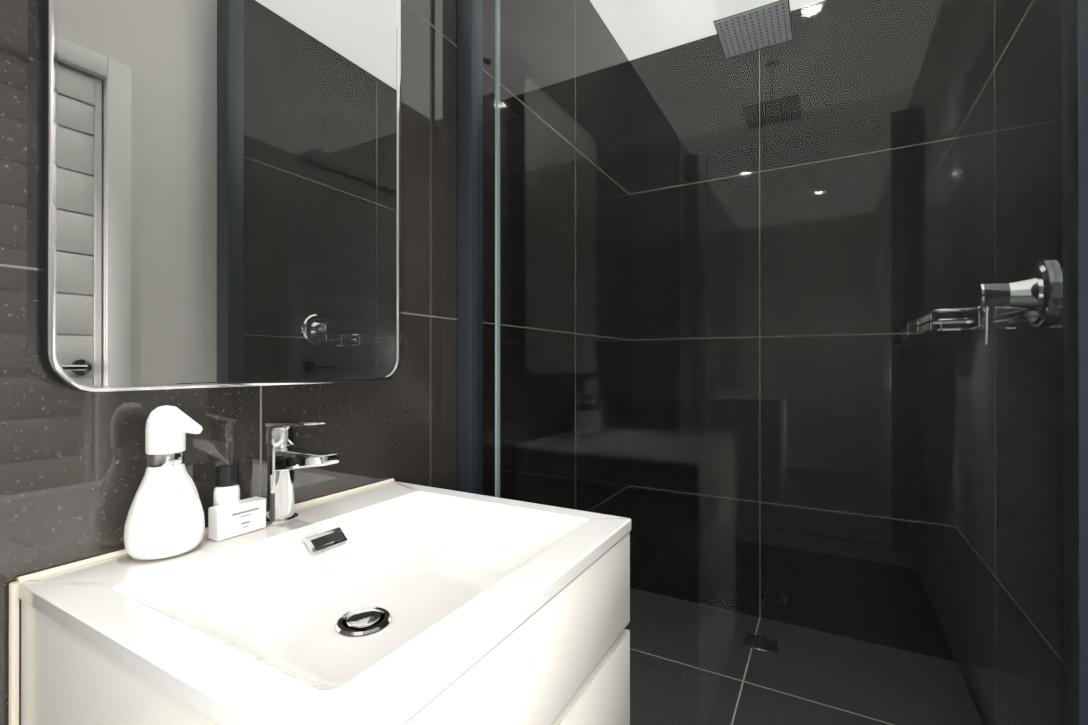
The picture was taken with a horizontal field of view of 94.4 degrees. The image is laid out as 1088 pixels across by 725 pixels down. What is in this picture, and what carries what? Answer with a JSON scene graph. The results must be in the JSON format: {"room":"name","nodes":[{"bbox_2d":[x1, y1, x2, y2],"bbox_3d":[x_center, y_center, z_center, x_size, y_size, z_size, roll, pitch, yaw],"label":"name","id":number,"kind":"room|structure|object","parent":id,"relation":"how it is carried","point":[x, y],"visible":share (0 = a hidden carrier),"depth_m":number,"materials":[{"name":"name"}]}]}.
{"room":"bathroom","nodes":[
{"label":"bathroom","id":0,"kind":"room"},
{"bbox_2d":[0,0,628,724],"bbox_3d":[-0.503,-0.195,0.957,0.100,2.620,3.810,0,0,29],"label":"wall","id":1,"kind":"structure","parent":0,"point":[72,466],"depth_m":1.26,"materials":[{"name":"black tile"}]},
{"bbox_2d":[37,0,400,392],"bbox_3d":[-0.472,-0.435,0.871,0.034,0.950,0.580,0,0,29],"label":"mirror","id":2,"kind":"object","parent":1,"relation":"attached to","point":[219,193],"visible":0.96,"depth_m":0.78,"materials":[{"name":"grey mirror"}]},
{"bbox_2d":[590,0,824,60],"bbox_3d":[0.096,-1.556,0.623,1.475,0.100,3.810,0,0,29],"label":"ceiling","id":3,"kind":"structure","parent":0,"point":[671,28],"depth_m":2.20,"materials":[{"name":"white paint"}]},
{"bbox_2d":[713,0,792,57],"bbox_3d":[0.788,-1.372,1.891,0.250,0.262,0.250,0,0,29],"label":"shower","id":4,"kind":"object","parent":3,"relation":"hanging from","point":[776,27],"depth_m":1.88,"materials":[{"name":"silver metal"}]},
{"bbox_2d":[629,0,955,661],"bbox_3d":[1.004,-0.193,2.237,1.275,2.620,0.100,0,0,29],"label":"wall","id":5,"kind":"structure","parent":0,"point":[885,115],"depth_m":2.13,"materials":[{"name":"black tile"}]},
{"bbox_2d":[625,588,982,724],"bbox_3d":[0.096,1.164,0.617,1.475,0.100,3.810,0,0,29],"label":"floor","id":6,"kind":"structure","parent":0,"point":[909,670],"depth_m":1.79,"materials":[{"name":"grey tile"}]},
{"bbox_2d":[9,421,630,724],"bbox_3d":[-0.246,0.603,0.728,0.565,1.021,0.608,0,0,29],"label":"bathroom vanity","id":7,"kind":"object","parent":6,"relation":"on","point":[389,602],"visible":1,"depth_m":0.63,"materials":[{"name":"white ceramic"}]},
{"bbox_2d":[123,405,204,559],"bbox_3d":[-0.527,0.162,0.703,0.093,0.204,0.091,0,0,29],"label":"soap dispenser","id":8,"kind":"object","parent":7,"relation":"on","point":[165,518],"visible":1,"depth_m":0.68,"materials":[{"name":"white ceramic"}]},
{"bbox_2d":[213,464,239,505],"bbox_3d":[-0.498,0.213,0.793,0.038,0.101,0.036,0,0,29],"label":"lotion bottle","id":9,"kind":"object","parent":7,"relation":"on","point":[227,489],"visible":0.48,"depth_m":0.78,"materials":[{"name":"white plastic"}]},
{"bbox_2d":[208,496,265,540],"bbox_3d":[-0.473,0.240,0.779,0.026,0.047,0.074,0,0,29],"label":"carton","id":10,"kind":"object","parent":7,"relation":"on","point":[235,518],"visible":1,"depth_m":0.77,"materials":[{"name":"white cardboard"}]},
{"bbox_2d":[265,421,338,524],"bbox_3d":[-0.396,0.179,0.818,0.154,0.171,0.053,0,0,29],"label":"faucet","id":11,"kind":"object","parent":7,"relation":"on","point":[280,436],"depth_m":0.82,"materials":[{"name":"silver metal"}]},
{"bbox_2d":[741,633,779,654],"bbox_3d":[0.859,1.114,2.001,0.132,0.005,0.104,0,0,29],"label":"drain grate","id":12,"kind":"object","parent":6,"relation":"on","point":[773,644],"depth_m":1.99,"materials":[{"name":"silver metal"}]},
{"bbox_2d":[457,0,1087,724],"bbox_3d":[0.346,-0.194,1.065,1.273,2.618,0.090,0,0,29],"label":"screen frame","id":13,"kind":"object","parent":6,"relation":"on","point":[1073,282],"visible":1,"depth_m":0.96,"materials":[{"name":"grey"}]},
{"bbox_2d":[955,0,1063,724],"bbox_3d":[0.696,-0.197,0.283,0.100,2.620,3.810,0,0,29],"label":"wall","id":14,"kind":"structure","parent":0,"point":[1039,342],"depth_m":1.32,"materials":[{"name":"dark charcoal tile"},{"name":"grout"}]},
{"bbox_2d":[906,306,1027,338],"bbox_3d":[1.174,-0.106,1.431,0.190,0.054,0.481,0,0,29],"label":"shower shelf","id":15,"kind":"object","parent":14,"relation":"attached to","point":[969,332],"depth_m":1.29,"materials":[{"name":"silver metal"}]},
{"bbox_2d":[920,307,932,332],"bbox_3d":[1.223,-0.130,1.610,0.033,0.093,0.033,0,0,29],"label":"bottle","id":16,"kind":"object","parent":15,"relation":"on","point":[923,319],"depth_m":1.60,"materials":[{"name":"grey"}]},
{"bbox_2d":[976,258,1055,344],"bbox_3d":[1.058,-0.135,1.145,0.111,0.191,0.152,0,0,29],"label":"shower mixer","id":17,"kind":"object","parent":14,"relation":"attached to","point":[1026,304],"depth_m":1.12,"materials":[{"name":"silver metal"}]}
]}

